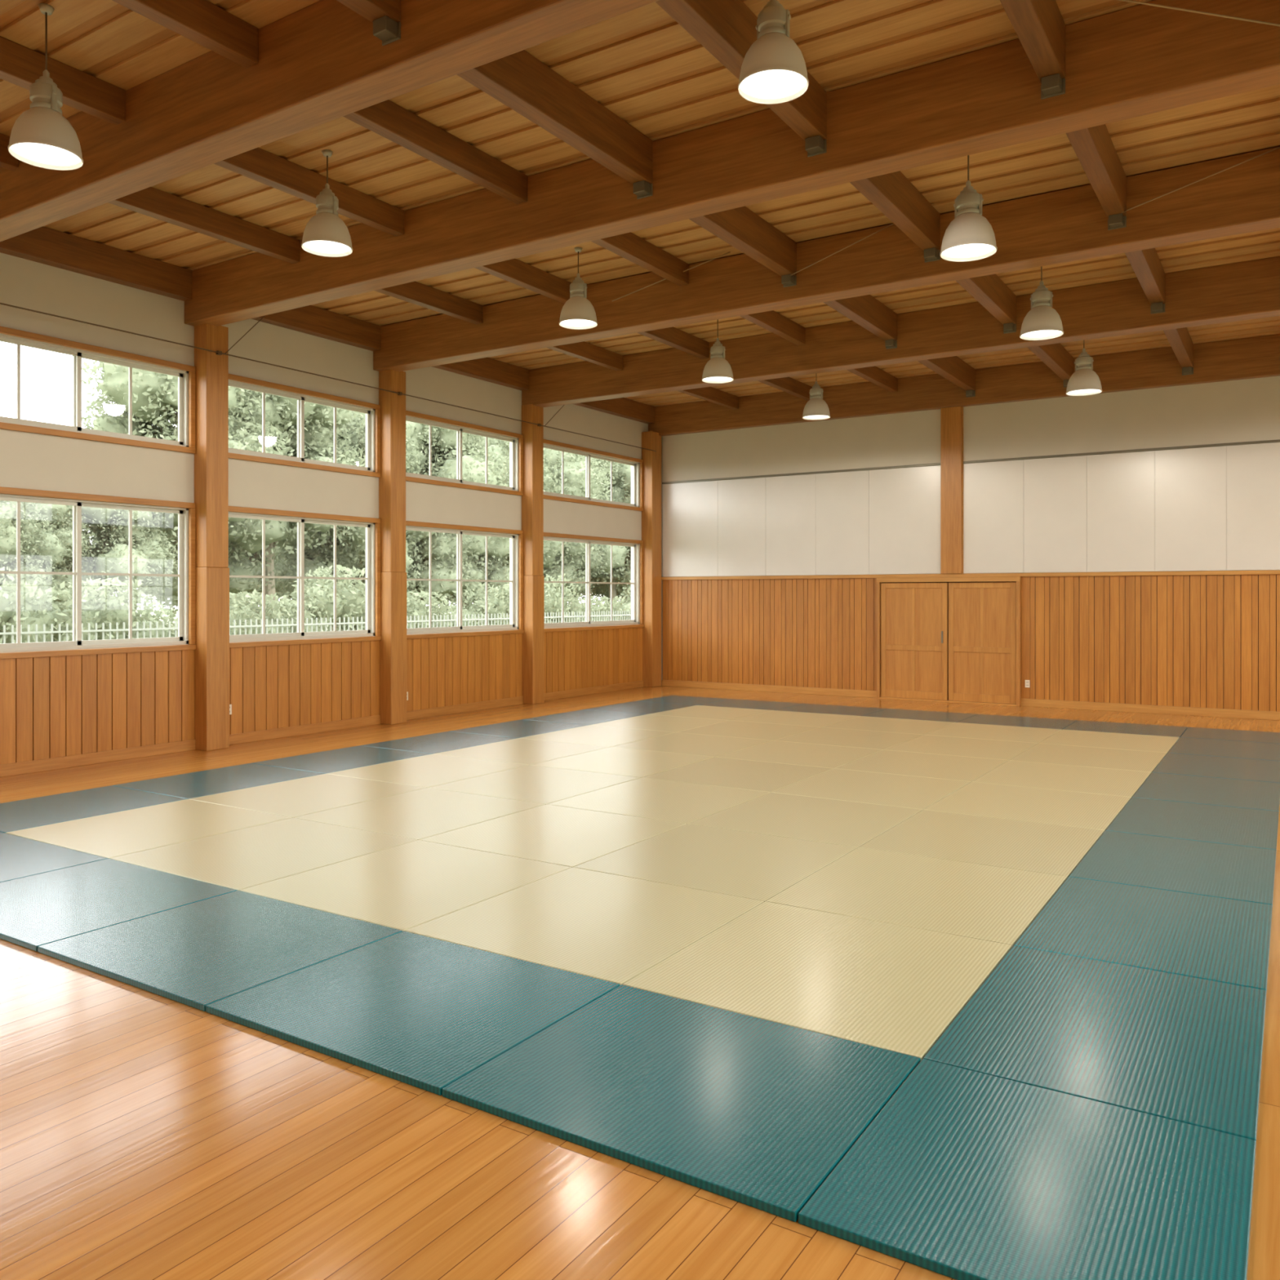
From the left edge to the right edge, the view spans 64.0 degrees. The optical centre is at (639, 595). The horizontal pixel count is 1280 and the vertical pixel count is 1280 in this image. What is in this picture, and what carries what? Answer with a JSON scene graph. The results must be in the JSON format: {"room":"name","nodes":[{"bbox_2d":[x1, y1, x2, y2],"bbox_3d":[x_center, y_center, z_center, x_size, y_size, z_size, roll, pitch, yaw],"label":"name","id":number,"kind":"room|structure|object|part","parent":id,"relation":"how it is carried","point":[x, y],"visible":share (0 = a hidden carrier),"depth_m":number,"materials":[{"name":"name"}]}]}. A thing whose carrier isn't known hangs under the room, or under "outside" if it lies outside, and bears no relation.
{"room":"martial arts dojo","nodes":[
{"label":"martial arts dojo","id":0,"kind":"room"},
{"bbox_2d":[0,325,644,658],"bbox_3d":[-5.264,-1.002,11.580,0.059,3.255,19.750,0,0,33],"label":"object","id":1,"kind":"object","parent":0,"point":[191,449],"depth_m":12.79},
{"bbox_2d":[0,252,648,653],"bbox_3d":[-5.333,-0.965,11.713,0.200,5.490,20.400,0,0,33],"label":"wall","id":2,"kind":"structure","parent":0,"point":[28,460],"depth_m":12.64,"materials":[{"name":"white paint"}]},
{"bbox_2d":[0,493,188,652],"bbox_3d":[-5.903,-0.225,10.742,0.105,1.568,2.508,0,0,33],"label":"window","id":3,"kind":"structure","parent":2,"relation":"in","point":[77,642],"depth_m":10.86,"materials":[{"name":"silver metal"}]},
{"bbox_2d":[0,333,188,447],"bbox_3d":[-5.903,-2.130,10.742,0.105,0.898,2.508,0,0,33],"label":"window","id":4,"kind":"structure","parent":2,"relation":"in","point":[77,354],"depth_m":10.86,"materials":[{"name":"silver metal"}]},
{"bbox_2d":[0,226,192,301],"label":"wall plate","id":5,"kind":"object","parent":2,"relation":"attached to","point":[58,249],"depth_m":10.74,"materials":[{"name":"brown wood"}]},
{"bbox_2d":[229,704,231,714],"bbox_3d":[-4.884,1.360,12.162,0.012,0.120,0.072,0,0,33],"label":"wall outlet","id":6,"kind":"object","parent":2,"relation":"attached to","point":[230,705],"visible":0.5,"depth_m":12.18,"materials":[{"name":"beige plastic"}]},
{"bbox_2d":[228,511,374,641],"bbox_3d":[-4.358,-0.225,13.161,0.105,1.568,2.428,0,0,33],"label":"window","id":7,"kind":"structure","parent":2,"relation":"in","point":[300,577],"depth_m":13.15,"materials":[{"name":"silver metal"}]},
{"bbox_2d":[228,379,374,471],"bbox_3d":[-4.358,-2.130,13.161,0.105,0.898,2.428,0,0,33],"label":"window","id":8,"kind":"structure","parent":2,"relation":"in","point":[301,398],"depth_m":13.15,"materials":[{"name":"silver metal"}]},
{"bbox_2d":[250,305,381,351],"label":"wall plate","id":9,"kind":"object","parent":2,"relation":"attached to","point":[309,319],"depth_m":13.28,"materials":[{"name":"brown wood"}]},
{"bbox_2d":[0,627,642,764],"bbox_3d":[-5.276,1.150,11.588,0.029,1.060,19.750,0,0,33],"label":"wainscoting","id":10,"kind":"structure","parent":2,"relation":"attached to","point":[51,707],"depth_m":12.61,"materials":[{"name":"brown wood"}]},
{"bbox_2d":[0,680,643,777],"bbox_3d":[-5.270,1.720,11.584,0.044,0.120,19.750,0,0,33],"label":"baseboard","id":11,"kind":"structure","parent":2,"relation":"attached to","point":[47,764],"depth_m":12.62,"materials":[{"name":"brown wood"}]},
{"bbox_2d":[0,302,656,451],"bbox_3d":[-5.047,-3.077,11.530,0.090,0.614,19.800,0,0,33],"label":"rail","id":12,"kind":"object","parent":2,"relation":"attached to","point":[218,353],"visible":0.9,"depth_m":12.32,"materials":[{"name":"brown metal"}]},
{"bbox_2d":[194,323,661,751],"bbox_3d":[-5.143,-0.695,11.592,0.249,4.950,20.300,0,0,33],"label":"columns","id":13,"kind":"structure","parent":2,"relation":"attached to","point":[211,654],"depth_m":14.11,"materials":[{"name":"brown wood"}]},
{"bbox_2d":[405,525,518,634],"bbox_3d":[-2.759,-0.225,15.664,0.105,1.568,2.708,0,0,33],"label":"window","id":14,"kind":"structure","parent":2,"relation":"in","point":[514,537],"depth_m":15.66,"materials":[{"name":"silver metal"}]},
{"bbox_2d":[405,415,518,491],"bbox_3d":[-2.759,-2.130,15.664,0.105,0.898,2.708,0,0,33],"label":"window","id":15,"kind":"structure","parent":2,"relation":"in","point":[514,441],"depth_m":15.66,"materials":[{"name":"silver metal"}]},
{"bbox_2d":[432,357,528,390],"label":"wall plate","id":16,"kind":"object","parent":2,"relation":"attached to","point":[486,369],"depth_m":16.01,"materials":[{"name":"brown wood"}]},
{"bbox_2d":[543,536,639,627],"bbox_3d":[-0.937,-0.225,18.516,0.105,1.568,3.258,0,0,33],"label":"window","id":17,"kind":"structure","parent":2,"relation":"in","point":[635,583],"depth_m":18.57,"materials":[{"name":"silver metal"}]},
{"bbox_2d":[543,443,639,507],"bbox_3d":[-0.937,-2.130,18.516,0.105,0.898,3.258,0,0,33],"label":"window","id":18,"kind":"structure","parent":2,"relation":"in","point":[588,455],"depth_m":18.54,"materials":[{"name":"silver metal"}]},
{"bbox_2d":[573,397,654,423],"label":"wall plate","id":19,"kind":"object","parent":2,"relation":"attached to","point":[624,407],"depth_m":19.18,"materials":[{"name":"brown wood"}]},
{"bbox_2d":[0,0,1279,436],"bbox_3d":[0.650,-3.394,7.891,13.998,0.589,20.398,0,0,33],"label":"ceiling beams","id":20,"kind":"structure","parent":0,"point":[320,63],"depth_m":8.71,"materials":[{"name":"brown wood"}]},
{"bbox_2d":[8,3,83,170],"bbox_3d":[-3.726,-3.220,6.427,0.412,0.940,0.412,0,0,33],"label":"pendant lamp","id":21,"kind":"object","parent":20,"relation":"hanging from","point":[41,136],"visible":1,"depth_m":6.36,"materials":[{"name":"white metal"}]},
{"bbox_3d":[-3.726,-2.889,6.427,0.412,0.279,0.412,0,0,33],"label":"lamp shade","id":22,"kind":"part","parent":21,"relation":"part of","materials":[{"name":"white metal"}]},
{"bbox_3d":[-3.726,-3.465,6.427,0.090,0.450,0.090,0,0,33],"label":"cord","id":23,"kind":"part","parent":21,"relation":"part of","materials":[{"name":"brown metal"}]},
{"bbox_2d":[301,149,352,257],"bbox_3d":[-2.602,-3.285,8.521,0.412,0.810,0.412,0,0,33],"label":"pendant lamp","id":24,"kind":"object","parent":20,"relation":"hanging from","point":[325,234],"visible":1,"depth_m":8.44,"materials":[{"name":"white metal"}]},
{"bbox_3d":[-2.602,-3.019,8.521,0.412,0.279,0.412,0,0,33],"label":"lamp shade","id":25,"kind":"part","parent":24,"relation":"part of","materials":[{"name":"white metal"}]},
{"bbox_3d":[-2.602,-3.530,8.521,0.090,0.320,0.090,0,0,33],"label":"cord","id":26,"kind":"part","parent":24,"relation":"part of","materials":[{"name":"brown metal"}]},
{"bbox_2d":[559,247,597,329],"bbox_3d":[-0.657,-3.285,10.897,0.412,0.810,0.412,0,0,33],"label":"pendant lamp","id":27,"kind":"object","parent":20,"relation":"hanging from","point":[578,313],"visible":1,"depth_m":10.81,"materials":[{"name":"white metal"}]},
{"bbox_3d":[-0.657,-3.019,10.897,0.412,0.279,0.412,0,0,33],"label":"lamp shade","id":28,"kind":"part","parent":27,"relation":"part of","materials":[{"name":"white metal"}]},
{"bbox_3d":[-0.657,-3.530,10.897,0.090,0.320,0.090,0,0,33],"label":"cord","id":29,"kind":"part","parent":27,"relation":"part of","materials":[{"name":"brown metal"}]},
{"bbox_2d":[0,0,1193,409],"bbox_3d":[0.800,-3.464,7.795,10.595,0.449,20.080,0,0,33],"label":"ceiling joists","id":30,"kind":"object","parent":20,"relation":"attached to","point":[726,28],"depth_m":8.41,"materials":[{"name":"brown wood"}]},
{"bbox_2d":[702,319,733,383],"bbox_3d":[1.001,-3.230,13.196,0.412,0.920,0.412,0,0,33],"label":"pendant lamp","id":31,"kind":"object","parent":20,"relation":"hanging from","point":[717,370],"visible":0.97,"depth_m":13.11,"materials":[{"name":"white metal"}]},
{"bbox_3d":[1.001,-3.475,13.196,0.090,0.430,0.090,0,0,33],"label":"cord","id":32,"kind":"part","parent":31,"relation":"part of","materials":[{"name":"brown metal"}]},
{"bbox_3d":[1.001,-2.909,13.196,0.412,0.279,0.412,0,0,33],"label":"lamp shade","id":33,"kind":"part","parent":31,"relation":"part of","materials":[{"name":"white metal"}]},
{"bbox_2d":[737,0,808,104],"bbox_3d":[0.776,-3.325,5.971,0.412,0.730,0.412,0,0,33],"label":"pendant lamp","id":34,"kind":"object","parent":20,"relation":"hanging from","point":[773,70],"visible":1,"depth_m":5.89,"materials":[{"name":"white metal"}]},
{"bbox_3d":[0.776,-3.099,5.971,0.412,0.279,0.412,0,0,33],"label":"lamp shade","id":35,"kind":"part","parent":34,"relation":"part of","materials":[{"name":"white metal"}]},
{"bbox_2d":[802,373,830,420],"bbox_3d":[2.613,-3.160,15.181,0.412,1.060,0.412,0,0,33],"label":"pendant lamp","id":36,"kind":"object","parent":20,"relation":"hanging from","point":[815,408],"visible":0.96,"depth_m":15.09,"materials":[{"name":"white metal"}]},
{"bbox_3d":[2.613,-2.769,15.181,0.412,0.279,0.412,0,0,33],"label":"lamp shade","id":37,"kind":"part","parent":36,"relation":"part of","materials":[{"name":"white metal"}]},
{"bbox_2d":[611,0,1279,301],"bbox_3d":[1.556,-3.450,8.499,6.734,0.472,3.611,0,0,33],"label":"wires","id":38,"kind":"object","parent":20,"relation":"attached to","point":[1128,1],"visible":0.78,"depth_m":8.41,"materials":[{"name":"gold metal"}]},
{"bbox_2d":[939,155,997,262],"bbox_3d":[2.476,-3.135,7.721,0.412,1.110,0.412,0,0,33],"label":"pendant lamp","id":39,"kind":"object","parent":20,"relation":"hanging from","point":[970,237],"visible":0.96,"depth_m":7.64,"materials":[{"name":"white metal"}]},
{"bbox_3d":[2.476,-3.380,7.721,0.090,0.620,0.090,0,0,33],"label":"cord","id":40,"kind":"part","parent":39,"relation":"part of","materials":[{"name":"brown metal"}]},
{"bbox_3d":[2.476,-2.720,7.721,0.412,0.279,0.412,0,0,33],"label":"lamp shade","id":41,"kind":"part","parent":39,"relation":"part of","materials":[{"name":"white metal"}]},
{"bbox_2d":[1019,266,1063,340],"bbox_3d":[4.019,-3.145,10.248,0.412,1.090,0.412,0,0,33],"label":"pendant lamp","id":42,"kind":"object","parent":20,"relation":"hanging from","point":[1042,322],"visible":0.98,"depth_m":10.17,"materials":[{"name":"white metal"}]},
{"bbox_3d":[4.019,-2.740,10.248,0.412,0.279,0.412,0,0,33],"label":"lamp shade","id":43,"kind":"part","parent":42,"relation":"part of","materials":[{"name":"white metal"}]},
{"bbox_3d":[4.019,-3.390,10.248,0.090,0.600,0.090,0,0,33],"label":"cord","id":44,"kind":"part","parent":42,"relation":"part of","materials":[{"name":"brown metal"}]},
{"bbox_2d":[1066,340,1102,395],"bbox_3d":[5.439,-3.085,12.545,0.412,1.210,0.412,0,0,33],"label":"pendant lamp","id":45,"kind":"object","parent":20,"relation":"hanging from","point":[1084,381],"visible":0.97,"depth_m":12.46,"materials":[{"name":"white metal"}]},
{"bbox_3d":[5.439,-2.619,12.545,0.412,0.279,0.412,0,0,33],"label":"lamp shade","id":46,"kind":"part","parent":45,"relation":"part of","materials":[{"name":"white metal"}]},
{"bbox_2d":[0,685,1279,1279],"bbox_3d":[0.650,1.840,7.891,14.400,0.120,20.800,0,0,33],"label":"floor","id":47,"kind":"structure","parent":0,"point":[144,1135],"depth_m":3.21,"materials":[{"name":"brown wood"}]},
{"bbox_2d":[0,695,1279,1279],"bbox_3d":[0.955,1.765,10.105,9.064,0.030,12.694,0,0,33],"label":"mats","id":48,"kind":"object","parent":47,"relation":"on","point":[957,996],"visible":1,"depth_m":5.18,"materials":[{"name":"teal plastic"}]},
{"bbox_2d":[0,0,1279,406],"bbox_3d":[0.650,-3.750,7.891,14.400,0.120,20.800,0,0,33],"label":"ceiling","id":49,"kind":"structure","parent":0,"point":[640,64],"depth_m":8.50,"materials":[{"name":"brown wood"}]},
{"bbox_2d":[661,435,1269,685],"bbox_3d":[6.195,-0.965,16.571,14.400,5.490,0.200,0,0,33],"label":"wall","id":50,"kind":"structure","parent":0,"point":[662,436],"depth_m":20.13,"materials":[{"name":"white paint"}]},
{"bbox_2d":[880,582,947,700],"bbox_3d":[4.633,0.773,17.346,1.137,1.959,0.055,0,0,33],"label":"door","id":51,"kind":"structure","parent":50,"relation":"in","point":[914,615],"depth_m":17.34,"materials":[{"name":"brown wood"}]},
{"bbox_2d":[876,576,1021,706],"bbox_3d":[5.107,0.743,17.070,2.370,2.074,0.129,0,0,33],"label":"door frame","id":52,"kind":"structure","parent":50,"relation":"attached to","point":[932,580],"depth_m":16.96,"materials":[{"name":"brown wood"}]},
{"bbox_2d":[662,680,1279,719],"bbox_3d":[6.220,1.720,16.406,13.720,0.120,0.049,0,0,33],"label":"baseboard","id":53,"kind":"structure","parent":50,"relation":"attached to","point":[1237,713],"depth_m":16.08,"materials":[{"name":"brown wood"}]},
{"bbox_2d":[662,574,1279,711],"bbox_3d":[6.226,0.693,16.415,13.720,1.975,0.027,0,0,33],"label":"wainscoting","id":54,"kind":"structure","parent":50,"relation":"attached to","point":[1202,641],"depth_m":16.12,"materials":[{"name":"brown wood"}]},
{"bbox_2d":[662,375,1279,577],"bbox_3d":[6.228,-1.740,16.418,13.720,2.760,0.021,0,0,33],"label":"wall panels","id":55,"kind":"object","parent":50,"relation":"attached to","point":[1211,508],"depth_m":16.59,"materials":[{"name":"white paint"}]},
{"bbox_2d":[948,582,1016,704],"bbox_3d":[5.597,0.773,16.766,1.081,1.959,0.035,0,0,33],"label":"door","id":56,"kind":"structure","parent":50,"relation":"in","point":[982,616],"depth_m":16.75,"materials":[{"name":"brown wood"}]},
{"bbox_2d":[1025,680,1030,687],"bbox_3d":[6.207,1.420,16.403,0.072,0.120,0.012,0,0,33],"label":"wall outlet","id":57,"kind":"object","parent":50,"relation":"attached to","point":[1027,682],"visible":1,"depth_m":16.39,"materials":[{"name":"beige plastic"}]},
{"bbox_2d":[661,406,1279,580],"bbox_3d":[6.207,-1.708,16.385,13.720,2.825,0.099,0,0,33],"label":"wall trim","id":58,"kind":"structure","parent":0,"point":[952,462],"depth_m":16.98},
{"label":"outside","id":59,"kind":"structure","parent":0,"visible":0},
{"bbox_2d":[135,606,604,631],"bbox_3d":[10.414,2.180,34.879,260.000,0.200,250.000,0,0,33],"label":"ground","id":60,"kind":"structure","parent":59,"point":[153,610],"depth_m":106.50,"materials":[{"name":"green plant"}]},
{"bbox_2d":[0,500,65,608],"bbox_3d":[-16.372,-0.651,25.145,3.745,5.470,3.735,0,0,17],"label":"tree","id":61,"kind":"object","parent":60,"relation":"on","point":[28,529],"visible":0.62,"depth_m":25.20,"materials":[{"name":"green plant"}]},
{"bbox_2d":[13,502,97,608],"bbox_3d":[-16.246,-0.518,27.610,3.353,5.203,3.671,0,0,9],"label":"tree","id":62,"kind":"object","parent":60,"relation":"on","point":[60,545],"visible":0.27,"depth_m":26.93,"materials":[{"name":"green plant"}]},
{"bbox_2d":[53,506,177,600],"bbox_3d":[-15.082,-0.757,28.929,4.009,5.682,3.662,0,0,37],"label":"tree","id":63,"kind":"object","parent":60,"relation":"on","point":[110,526],"visible":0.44,"depth_m":28.46,"materials":[{"name":"green plant"}]},
{"bbox_2d":[71,360,297,614],"bbox_3d":[-14.583,-3.267,32.840,6.902,10.710,7.556,0,0,-9],"label":"tree","id":64,"kind":"object","parent":60,"relation":"on","point":[154,395],"visible":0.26,"depth_m":31.88,"materials":[{"name":"green plant"}]},
{"bbox_2d":[134,427,288,613],"bbox_3d":[-18.026,-3.558,43.581,7.615,11.293,7.062,0,0,17],"label":"tree","id":65,"kind":"object","parent":60,"relation":"on","point":[260,591],"visible":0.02,"depth_m":41.96,"materials":[{"name":"green plant"}]},
{"bbox_2d":[164,394,365,611],"bbox_3d":[-12.941,-3.527,36.375,7.923,11.231,7.238,0,0,17],"label":"tree","id":66,"kind":"object","parent":60,"relation":"on","point":[318,419],"visible":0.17,"depth_m":35.64,"materials":[{"name":"green plant"}]},
{"bbox_2d":[0,564,631,643],"bbox_3d":[-5.443,0.754,34.584,1.933,3.262,73.586,0,0,33],"label":"hedge","id":67,"kind":"object","parent":60,"relation":"on","point":[106,608],"visible":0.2,"depth_m":26.86,"materials":[{"name":"green plant"}]},
{"bbox_2d":[0,610,631,643],"bbox_3d":[-4.761,1.330,31.538,0.060,1.500,72.030,0,0,33],"label":"picket fence","id":68,"kind":"object","parent":60,"relation":"on","point":[103,630],"visible":0.09,"depth_m":25.35,"materials":[{"name":"grey paint"}]},
{"bbox_2d":[255,410,426,631],"bbox_3d":[-11.787,-2.942,40.113,6.782,10.058,6.289,0,0,-10],"label":"tree","id":69,"kind":"object","parent":60,"relation":"on","point":[352,554],"visible":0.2,"depth_m":38.80,"materials":[{"name":"green plant"}]},
{"bbox_2d":[345,410,509,613],"bbox_3d":[-9.144,-3.305,43.227,6.951,10.786,7.609,0,0,-14],"label":"tree","id":70,"kind":"object","parent":60,"relation":"on","point":[443,440],"visible":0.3,"depth_m":41.46,"materials":[{"name":"green plant"}]},
{"bbox_2d":[408,448,509,613],"bbox_3d":[-7.911,-2.788,45.963,6.097,9.750,6.574,0,0,-25],"label":"tree","id":71,"kind":"object","parent":60,"relation":"on","point":[494,573],"visible":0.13,"depth_m":44.42,"materials":[{"name":"green plant"}]},
{"bbox_2d":[474,436,579,577],"bbox_3d":[-6.961,-3.430,49.102,7.537,11.037,7.556,0,0,-37],"label":"tree","id":72,"kind":"object","parent":60,"relation":"on","point":[501,447],"visible":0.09,"depth_m":48.16,"materials":[{"name":"green plant"}]},
{"bbox_2d":[500,448,615,591],"bbox_3d":[-5.170,-3.392,52.298,7.504,10.960,7.484,0,0,-20],"label":"tree","id":73,"kind":"object","parent":60,"relation":"on","point":[574,464],"visible":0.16,"depth_m":50.87,"materials":[{"name":"green plant"}]},
{"bbox_2d":[551,493,609,602],"bbox_3d":[-4.714,-2.609,55.584,6.430,9.393,6.414,0,0,-36],"label":"tree","id":74,"kind":"object","parent":60,"relation":"on","point":[596,560],"visible":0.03,"depth_m":54.22,"materials":[{"name":"green plant"}]},
{"bbox_2d":[575,573,599,597],"bbox_3d":[-5.521,-3.900,67.065,8.077,11.978,7.490,0,0,-28],"label":"tree","id":75,"kind":"object","parent":60,"relation":"on","point":[592,574],"visible":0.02,"depth_m":67.48,"materials":[{"name":"green plant"}]},
{"bbox_2d":[580,592,608,607],"bbox_3d":[-2.294,-4.435,74.952,8.160,13.050,8.799,0,0,-38],"label":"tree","id":76,"kind":"object","parent":60,"relation":"on","point":[591,593],"visible":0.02,"depth_m":76.40,"materials":[{"name":"green plant"}]},
{"bbox_2d":[582,455,631,604],"bbox_3d":[-1.319,-3.390,57.933,7.500,10.956,7.481,0,0,-28],"label":"tree","id":77,"kind":"object","parent":60,"relation":"on","point":[621,473],"visible":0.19,"depth_m":56.41,"materials":[{"name":"green plant"}]},
{"bbox_2d":[590,551,631,604],"bbox_3d":[-0.961,-2.552,60.555,6.352,9.279,6.336,0,0,-32],"label":"tree","id":78,"kind":"object","parent":60,"relation":"on","point":[601,588],"visible":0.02,"depth_m":60.70,"materials":[{"name":"green plant"}]},
{"bbox_2d":[608,583,630,601],"bbox_3d":[1.121,-3.029,63.662,6.399,10.234,6.901,0,0,-31],"label":"tree","id":79,"kind":"object","parent":60,"relation":"on","point":[622,584],"visible":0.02,"depth_m":63.41,"materials":[{"name":"green plant"}]}
]}

